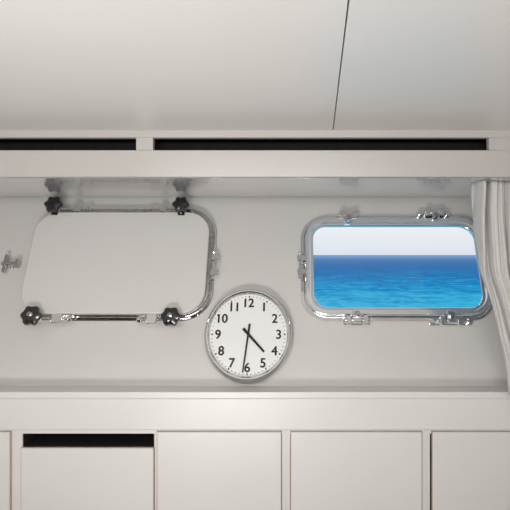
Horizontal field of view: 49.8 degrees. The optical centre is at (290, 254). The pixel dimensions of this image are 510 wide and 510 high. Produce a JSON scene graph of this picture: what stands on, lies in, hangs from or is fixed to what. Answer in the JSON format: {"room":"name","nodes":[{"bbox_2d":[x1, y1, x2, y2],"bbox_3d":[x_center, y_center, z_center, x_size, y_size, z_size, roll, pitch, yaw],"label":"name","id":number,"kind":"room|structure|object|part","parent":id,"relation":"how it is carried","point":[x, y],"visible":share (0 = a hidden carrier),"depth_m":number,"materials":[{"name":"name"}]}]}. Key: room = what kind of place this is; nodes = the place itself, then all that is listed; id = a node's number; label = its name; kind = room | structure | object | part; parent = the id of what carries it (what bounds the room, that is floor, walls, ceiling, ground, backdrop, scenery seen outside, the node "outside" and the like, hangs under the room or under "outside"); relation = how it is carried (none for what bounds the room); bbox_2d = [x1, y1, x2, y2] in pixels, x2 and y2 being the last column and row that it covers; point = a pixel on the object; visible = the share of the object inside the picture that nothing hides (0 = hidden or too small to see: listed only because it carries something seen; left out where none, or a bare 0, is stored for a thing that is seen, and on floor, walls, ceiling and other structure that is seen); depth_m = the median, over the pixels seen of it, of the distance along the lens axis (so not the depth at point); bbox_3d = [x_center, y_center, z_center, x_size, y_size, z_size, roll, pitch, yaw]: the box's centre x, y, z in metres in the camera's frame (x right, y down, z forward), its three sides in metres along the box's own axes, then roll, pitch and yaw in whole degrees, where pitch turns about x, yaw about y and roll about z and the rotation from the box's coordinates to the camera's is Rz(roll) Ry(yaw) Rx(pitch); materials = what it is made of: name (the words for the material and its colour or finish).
{"room":"ship interior","nodes":[
{"label":"ship interior","id":0,"kind":"room"},
{"bbox_2d":[0,197,507,385],"bbox_3d":[-0.200,0.051,1.984,3.400,0.815,0.363,0,0,0],"label":"wall","id":1,"kind":"structure","parent":0,"point":[258,241],"depth_m":1.88,"materials":[{"name":"paint"}]},
{"bbox_2d":[1,254,20,272],"bbox_3d":[-1.006,0.034,1.968,0.062,0.075,0.056,0,0,0],"label":"latch","id":2,"kind":"object","parent":1,"relation":"attached to","point":[5,263],"depth_m":1.96,"materials":[{"name":"silver metal"}]},
{"bbox_2d":[63,209,219,320],"bbox_3d":[-0.566,0.025,1.969,0.614,0.412,0.206,0,0,0],"label":"window","id":3,"kind":"structure","parent":1,"relation":"in","point":[213,257],"depth_m":1.94,"materials":[{"name":"silver metal"}]},
{"bbox_2d":[20,197,209,326],"bbox_3d":[-0.615,0.021,1.937,0.636,0.485,0.281,0,0,0],"label":"cover","id":4,"kind":"object","parent":3,"relation":"attached to","point":[150,264],"visible":1,"depth_m":1.93,"materials":[{"name":"plastic"}]},
{"bbox_3d":[-0.869,0.204,1.833,0.072,0.065,0.032,0,-23,0],"label":"knob","id":5,"kind":"part","parent":4,"relation":"part of","materials":[{"name":"black plastic"}]},
{"bbox_3d":[-0.868,-0.184,2.002,0.067,0.060,0.032,0,-23,0],"label":"knob","id":6,"kind":"part","parent":4,"relation":"part of","materials":[{"name":"black plastic"}]},
{"bbox_3d":[-0.402,0.207,1.831,0.069,0.063,0.032,0,-23,0],"label":"knob","id":7,"kind":"part","parent":4,"relation":"part of","materials":[{"name":"black plastic"}]},
{"bbox_3d":[-0.403,-0.184,2.002,0.063,0.056,0.032,0,-24,0],"label":"knob","id":8,"kind":"part","parent":4,"relation":"part of","materials":[{"name":"black plastic"}]},
{"bbox_2d":[204,289,292,383],"bbox_3d":[-0.145,0.271,1.859,0.300,0.316,0.167,0,0,0],"label":"wall clock","id":9,"kind":"object","parent":1,"relation":"attached to","point":[248,334],"visible":1,"depth_m":1.85,"materials":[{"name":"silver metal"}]},
{"bbox_2d":[0,386,509,429],"bbox_3d":[-0.200,0.495,1.791,3.400,0.122,0.118,0,0,0],"label":"ledge","id":10,"kind":"object","parent":1,"relation":"attached to","point":[21,407],"visible":0.91,"depth_m":1.74,"materials":[{"name":"paint"}]},
{"bbox_2d":[297,208,492,326],"bbox_3d":[0.371,0.038,1.965,0.696,0.439,0.240,0,0,0],"label":"window","id":11,"kind":"structure","parent":1,"relation":"in","point":[441,317],"depth_m":1.93,"materials":[{"name":"silver metal"}]},
{"bbox_2d":[0,0,509,129],"bbox_3d":[-0.200,-0.377,0.200,3.400,0.040,4.000,0,0,0],"label":"ceiling","id":12,"kind":"structure","parent":0,"point":[65,64],"depth_m":1.02,"materials":[{"name":"paint"}]},
{"bbox_2d":[0,130,509,196],"bbox_3d":[-0.200,-0.290,1.825,3.400,0.134,0.539,0,0,0],"label":"soffit","id":13,"kind":"structure","parent":12,"relation":"attached to","point":[33,163],"depth_m":1.56,"materials":[{"name":"paint"}]},
{"bbox_2d":[470,180,509,394],"bbox_3d":[0.732,0.100,1.652,0.355,0.643,0.090,0,0,0],"label":"curtain","id":14,"kind":"object","parent":13,"relation":"hanging from","point":[490,201],"visible":1,"depth_m":1.65,"materials":[{"name":"fabric"}]},
{"bbox_3d":[-0.200,1.715,0.200,3.400,0.050,4.000,0,0,0],"label":"floor","id":15,"kind":"structure","parent":0,"visible":0},
{"bbox_2d":[0,430,12,509],"bbox_3d":[-1.257,1.123,1.911,0.742,1.133,0.358,0,0,0],"label":"base cabinet","id":16,"kind":"object","parent":15,"relation":"on","point":[6,436],"visible":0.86,"depth_m":1.73,"materials":[{"name":"paint"}]},
{"bbox_2d":[13,430,154,509],"bbox_3d":[-0.659,1.123,1.911,0.452,1.133,0.358,0,0,0],"label":"base cabinet","id":17,"kind":"object","parent":15,"relation":"on","point":[53,469],"visible":0.71,"depth_m":1.73,"materials":[{"name":"paint"}]},
{"bbox_2d":[155,430,285,509],"bbox_3d":[-0.225,1.123,1.911,0.417,1.133,0.358,0,0,0],"label":"base cabinet","id":18,"kind":"object","parent":15,"relation":"on","point":[195,469],"visible":0.84,"depth_m":1.73,"materials":[{"name":"paint"}]},
{"bbox_2d":[286,430,425,509],"bbox_3d":[0.207,1.123,1.911,0.445,1.133,0.358,0,0,0],"label":"base cabinet","id":19,"kind":"object","parent":15,"relation":"on","point":[326,469],"visible":0.84,"depth_m":1.73,"materials":[{"name":"paint"}]},
{"bbox_2d":[426,430,509,509],"bbox_3d":[0.771,1.123,1.911,0.681,1.133,0.358,0,0,0],"label":"base cabinet","id":20,"kind":"object","parent":15,"relation":"on","point":[466,469],"visible":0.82,"depth_m":1.73,"materials":[{"name":"paint"}]},
{"label":"outside","id":21,"kind":"structure","parent":0,"visible":0},
{"bbox_2d":[313,255,481,307],"bbox_3d":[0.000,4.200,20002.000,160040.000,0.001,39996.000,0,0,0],"label":"sea","id":22,"kind":"structure","parent":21,"point":[340,281],"depth_m":86.67,"materials":[{"name":"liquid"}]}
]}

